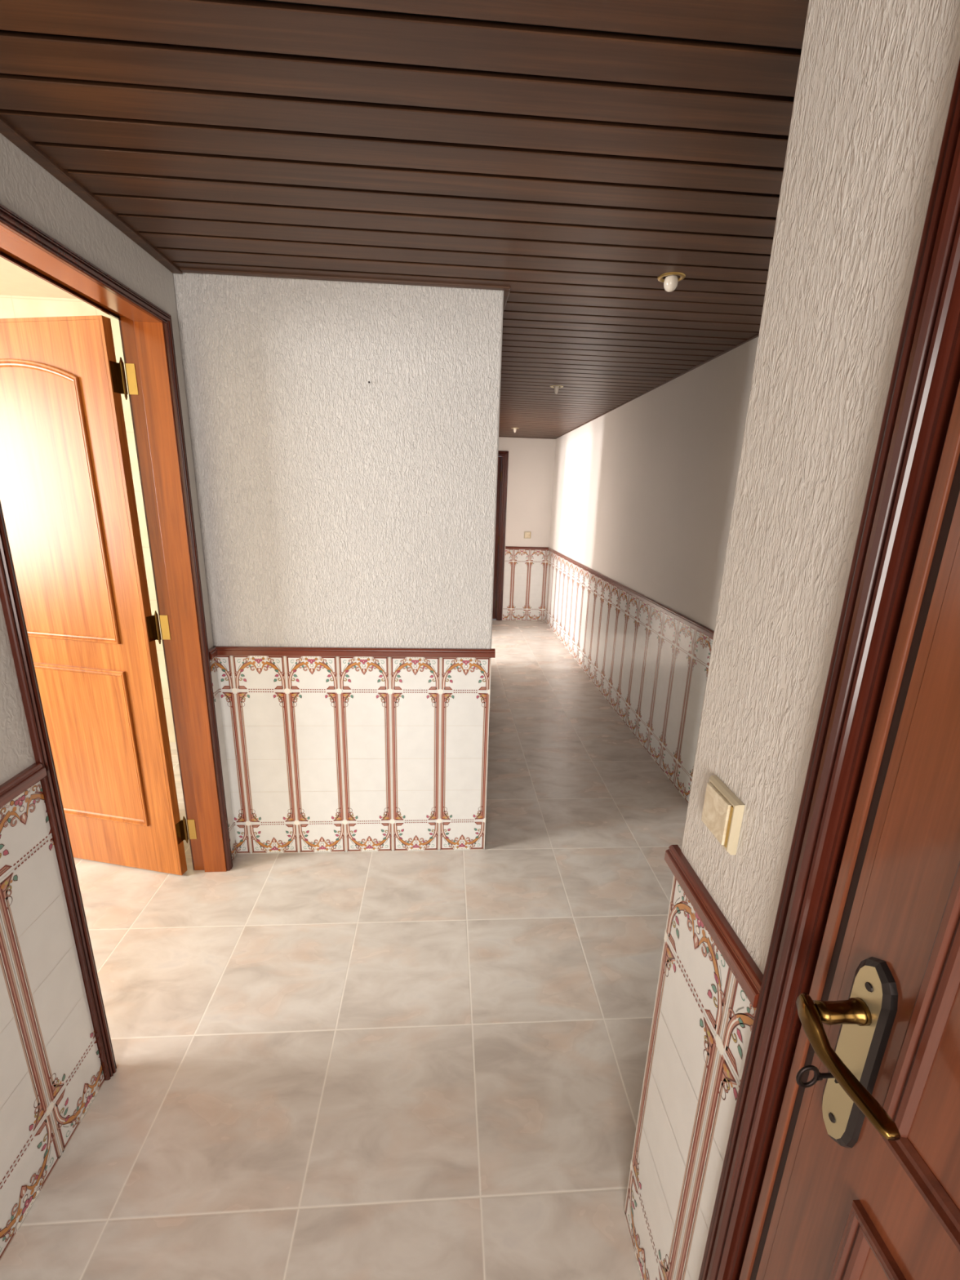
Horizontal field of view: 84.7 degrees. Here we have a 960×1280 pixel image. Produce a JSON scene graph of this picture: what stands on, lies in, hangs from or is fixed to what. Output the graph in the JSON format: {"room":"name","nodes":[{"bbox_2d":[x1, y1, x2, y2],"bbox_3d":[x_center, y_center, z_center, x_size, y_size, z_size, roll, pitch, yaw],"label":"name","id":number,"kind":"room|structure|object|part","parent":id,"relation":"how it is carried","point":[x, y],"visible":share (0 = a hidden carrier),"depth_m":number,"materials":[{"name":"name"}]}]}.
{"room":"home hallway","nodes":[
{"label":"home hallway","id":0,"kind":"room"},
{"bbox_2d":[0,257,78,298],"bbox_3d":[-2.535,-1.221,0.735,3.066,0.060,3.970,1,15,-4],"label":"ceiling","id":1,"kind":"structure","parent":0,"point":[15,280],"depth_m":2.44,"materials":[{"name":"beige paint"}]},
{"bbox_2d":[0,294,175,742],"bbox_3d":[-2.467,-0.546,2.937,3.516,2.400,0.100,1,15,-4],"label":"wall","id":2,"kind":"structure","parent":0,"point":[11,306],"depth_m":2.73,"materials":[{"name":"beige paint"}]},
{"bbox_2d":[0,133,236,1260],"bbox_3d":[-0.957,0.225,0.109,0.129,2.490,3.800,1,15,-4],"label":"wall","id":3,"kind":"structure","parent":0,"point":[51,1074],"depth_m":1.16,"materials":[{"name":"white paint"}]},
{"bbox_2d":[0,762,47,808],"bbox_3d":[-0.880,0.612,-0.047,0.020,0.032,2.485,1,15,-4],"label":"trim","id":4,"kind":"structure","parent":3,"relation":"attached to","point":[32,775],"depth_m":1.09,"materials":[{"name":"brown wood"}]},
{"bbox_3d":[-0.918,0.995,0.316,0.008,0.900,1.985,1,15,-4],"label":"tile panel","id":5,"kind":"part","parent":3,"relation":"part of","materials":[{"name":"tile"}]},
{"bbox_2d":[0,115,182,273],"bbox_3d":[-0.854,-0.686,-0.135,0.032,0.022,3.800,1,15,-4],"label":"trim","id":6,"kind":"structure","parent":3,"relation":"attached to","point":[7,130],"depth_m":1.23,"materials":[{"name":"brown wood"}]},
{"bbox_2d":[0,203,232,1080],"bbox_3d":[-1.427,0.042,1.560,0.902,2.052,0.997,1,15,-4],"label":"door","id":7,"kind":"structure","parent":3,"relation":"in","point":[82,630],"depth_m":1.81,"materials":[{"name":"brown wood"}]},
{"bbox_3d":[-1.529,-0.451,1.805,0.515,0.927,0.009,4,16,10],"label":"panel moulding","id":8,"kind":"part","parent":7,"relation":"part of","materials":[{"name":"orange wood"}]},
{"bbox_3d":[-1.555,0.406,2.040,0.515,0.644,0.009,4,16,10],"label":"panel moulding","id":9,"kind":"part","parent":7,"relation":"part of","materials":[{"name":"orange wood"}]},
{"bbox_3d":[-1.123,0.062,1.517,0.015,2.052,0.867,1,15,-4],"label":"casing","id":10,"kind":"part","parent":7,"relation":"part of","materials":[{"name":"brown wood"}]},
{"bbox_3d":[-1.109,-0.831,1.678,0.027,0.090,0.003,1,15,-4],"label":"hinge plate","id":11,"kind":"part","parent":7,"relation":"part of","materials":[{"name":"gold metal"}]},
{"bbox_3d":[-1.055,0.077,1.526,0.131,2.022,0.811,1,15,-4],"label":"frame","id":12,"kind":"part","parent":7,"relation":"part of","materials":[{"name":"brown wood"}]},
{"bbox_3d":[-1.132,-0.045,1.893,0.027,0.090,0.003,1,15,-4],"label":"hinge plate","id":13,"kind":"part","parent":7,"relation":"part of","materials":[{"name":"gold metal"}]},
{"bbox_3d":[-1.155,0.760,2.113,0.027,0.090,0.003,1,15,-4],"label":"hinge plate","id":14,"kind":"part","parent":7,"relation":"part of","materials":[{"name":"gold metal"}]},
{"bbox_2d":[208,646,217,659],"bbox_3d":[-1.014,0.049,1.997,0.020,0.032,0.066,1,15,-4],"label":"trim","id":15,"kind":"structure","parent":3,"relation":"attached to","point":[213,653],"depth_m":1.99,"materials":[{"name":"brown wood"}]},
{"bbox_3d":[-1.036,0.497,2.120,0.008,0.900,0.066,1,15,-4],"label":"tile panel","id":16,"kind":"part","parent":3,"relation":"part of","materials":[{"name":"tile"}]},
{"bbox_2d":[172,271,503,853],"bbox_3d":[-0.547,-0.291,2.041,1.199,2.490,0.141,1,15,-4],"label":"wall","id":17,"kind":"structure","parent":0,"point":[337,508],"depth_m":1.96,"materials":[{"name":"white paint"}]},
{"bbox_2d":[179,267,510,290],"bbox_3d":[-0.428,-1.183,1.718,1.060,0.018,0.024,1,15,-4],"label":"trim","id":18,"kind":"structure","parent":17,"relation":"attached to","point":[183,269],"depth_m":1.71,"materials":[{"name":"brown wood"}]},
{"bbox_3d":[-0.503,0.493,2.191,1.074,0.900,0.008,1,15,-4],"label":"tile panel","id":19,"kind":"part","parent":17,"relation":"part of","materials":[{"name":"tile"}]},
{"bbox_2d":[213,645,495,657],"bbox_3d":[-0.483,0.047,2.060,1.087,0.032,0.020,1,15,-4],"label":"trim","id":20,"kind":"structure","parent":17,"relation":"attached to","point":[221,650],"depth_m":2.05,"materials":[{"name":"brown wood"}]},
{"bbox_2d":[0,618,688,1279],"bbox_3d":[-1.450,0.839,2.683,5.700,0.080,8.690,1,15,-4],"label":"floor","id":21,"kind":"structure","parent":0,"point":[406,1064],"depth_m":1.52,"materials":[{"name":"beige tile"}]},
{"bbox_2d":[0,0,808,438],"bbox_3d":[0.071,-1.313,2.086,2.166,0.090,8.290,1,15,-4],"label":"ceiling","id":22,"kind":"structure","parent":0,"point":[570,156],"depth_m":1.05,"materials":[{"name":"brown wood"}]},
{"bbox_2d":[550,385,563,394],"bbox_3d":[0.478,-1.568,3.291,0.084,0.058,0.084,1,15,-4],"label":"ceiling spotlight","id":23,"kind":"object","parent":22,"relation":"attached to","point":[556,387],"visible":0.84,"depth_m":3.28,"materials":[{"name":"gold metal"}]},
{"bbox_3d":[0.478,-1.567,3.291,0.029,0.056,0.029,1,15,-4],"label":"bulb","id":24,"kind":"part","parent":23,"relation":"part of","materials":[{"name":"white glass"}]},
{"bbox_2d":[657,271,685,292],"bbox_3d":[0.595,-1.116,1.642,0.084,0.052,0.084,1,15,-4],"label":"ceiling spotlight","id":25,"kind":"object","parent":22,"relation":"attached to","point":[670,282],"visible":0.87,"depth_m":1.63,"materials":[{"name":"white glass"}]},
{"bbox_3d":[0.595,-1.115,1.642,0.043,0.051,0.043,1,15,-4],"label":"bulb","id":26,"kind":"part","parent":25,"relation":"part of","materials":[{"name":"white glass"}]},
{"bbox_2d":[497,436,555,621],"bbox_3d":[0.164,-1.469,6.418,1.392,2.490,0.124,1,15,-4],"label":"wall","id":27,"kind":"structure","parent":0,"point":[531,468],"depth_m":6.40,"materials":[{"name":"white paint"}]},
{"bbox_2d":[492,450,508,620],"bbox_3d":[-0.099,-1.249,6.454,0.807,2.032,0.138,1,15,-4],"label":"door","id":28,"kind":"structure","parent":27,"relation":"in","point":[503,455],"depth_m":6.42,"materials":[{"name":"brown wood"}]},
{"bbox_3d":[-0.101,-1.232,6.468,0.705,1.992,0.120,1,15,-4],"label":"frame","id":29,"kind":"part","parent":28,"relation":"part of","materials":[{"name":"brown wood"}]},
{"bbox_3d":[0.569,-0.682,6.601,0.542,0.900,0.008,1,15,-4],"label":"tile panel","id":30,"kind":"part","parent":27,"relation":"part of","materials":[{"name":"tile"}]},
{"bbox_2d":[505,546,548,550],"bbox_3d":[0.583,-1.129,6.469,0.542,0.032,0.020,1,15,-4],"label":"trim","id":31,"kind":"structure","parent":27,"relation":"attached to","point":[506,547],"depth_m":6.46,"materials":[{"name":"brown wood"}]},
{"bbox_2d":[498,435,555,439],"bbox_3d":[0.349,-2.364,6.115,1.060,0.018,0.015,1,15,-4],"label":"trim","id":32,"kind":"structure","parent":27,"relation":"attached to","point":[499,436],"depth_m":6.13,"materials":[{"name":"brown wood"}]},
{"bbox_2d":[524,531,531,538],"bbox_3d":[0.581,-1.282,6.428,0.082,0.082,0.015,1,15,-4],"label":"light switch","id":33,"kind":"object","parent":27,"relation":"attached to","point":[526,534],"visible":1,"depth_m":6.42,"materials":[{"name":"beige plastic"}]},
{"bbox_2d":[544,336,758,803],"bbox_3d":[1.097,-0.702,3.715,0.124,2.490,5.849,1,15,-4],"label":"wall","id":34,"kind":"structure","parent":0,"point":[644,490],"depth_m":3.23,"materials":[{"name":"white paint"}]},
{"bbox_3d":[1.020,0.080,3.863,0.008,0.900,5.729,1,15,-4],"label":"tile panel","id":35,"kind":"part","parent":34,"relation":"part of","materials":[{"name":"tile"}]},
{"bbox_2d":[547,546,714,638],"bbox_3d":[1.024,-0.369,3.740,0.020,0.032,5.729,1,15,-4],"label":"trim","id":36,"kind":"structure","parent":34,"relation":"attached to","point":[700,628],"depth_m":3.28,"materials":[{"name":"brown wood"}]},
{"bbox_2d":[555,333,759,439],"bbox_3d":[1.063,-1.600,3.403,0.012,0.018,5.729,1,15,-4],"label":"trim","id":37,"kind":"structure","parent":34,"relation":"attached to","point":[756,335],"depth_m":2.87,"materials":[{"name":"brown wood"}]},
{"bbox_2d":[624,0,959,1279],"bbox_3d":[0.929,0.409,-0.360,0.992,2.490,2.561,1,15,-4],"label":"wall pillar","id":38,"kind":"structure","parent":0,"point":[875,81],"depth_m":0.64,"materials":[{"name":"white paint"}]},
{"bbox_3d":[0.344,0.868,0.913,0.008,0.900,0.281,1,15,-4],"label":"tile panel","id":39,"kind":"part","parent":38,"relation":"part of","materials":[{"name":"tile"}]},
{"bbox_2d":[664,844,763,1007],"bbox_3d":[0.349,0.415,0.802,0.020,0.032,0.281,1,15,-4],"label":"trim","id":40,"kind":"structure","parent":38,"relation":"attached to","point":[743,966],"depth_m":0.77,"materials":[{"name":"brown wood"}]},
{"bbox_2d":[701,775,745,854],"bbox_3d":[0.352,0.255,0.773,0.017,0.080,0.080,1,15,-4],"label":"light switch","id":41,"kind":"object","parent":38,"relation":"attached to","point":[722,813],"visible":1,"depth_m":0.75,"materials":[{"name":"beige plastic"}]},
{"bbox_2d":[697,57,959,1279],"bbox_3d":[0.424,0.468,0.195,0.190,2.055,0.929,1,15,-4],"label":"door","id":42,"kind":"structure","parent":38,"relation":"attached to","point":[857,1177],"depth_m":0.49,"materials":[{"name":"brown wood"}]},
{"bbox_2d":[795,1065,838,1088],"bbox_3d":[0.343,0.439,0.530,0.051,0.029,0.007,1,15,-4],"label":"key","id":43,"kind":"object","parent":42,"relation":"attached to","point":[818,1076],"visible":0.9,"depth_m":0.53,"materials":[{"name":"metal"}]},
{"bbox_3d":[0.342,0.377,0.474,0.063,0.039,0.107,1,15,-4],"label":"lever handle","id":44,"kind":"part","parent":42,"relation":"part of","materials":[{"name":"gold metal"}]},
{"bbox_3d":[0.458,0.479,0.203,0.120,2.031,0.868,1,15,-4],"label":"frame","id":45,"kind":"part","parent":42,"relation":"part of","materials":[{"name":"brown wood"}]},
{"bbox_3d":[0.373,0.414,0.525,0.010,0.232,0.045,1,15,-4],"label":"handle plate","id":46,"kind":"part","parent":42,"relation":"part of","materials":[{"name":"gold metal"}]},
{"bbox_3d":[0.382,0.941,0.313,0.009,0.633,0.609,1,15,-4],"label":"panel moulding","id":47,"kind":"part","parent":42,"relation":"part of","materials":[{"name":"red wood"}]},
{"bbox_3d":[0.407,0.087,0.079,0.009,0.940,0.609,1,15,-4],"label":"panel moulding","id":48,"kind":"part","parent":42,"relation":"part of","materials":[{"name":"red wood"}]},
{"bbox_3d":[-0.160,-0.881,4.237,0.140,2.490,4.350,1,15,-4],"label":"wall","id":49,"kind":"structure","parent":0,"visible":0},
{"bbox_2d":[502,289,510,312],"bbox_3d":[-0.049,-1.776,3.925,0.020,0.018,4.490,1,15,-4],"label":"trim","id":50,"kind":"structure","parent":49,"relation":"attached to","point":[506,293],"depth_m":1.82,"materials":[{"name":"brown wood"}]}
]}

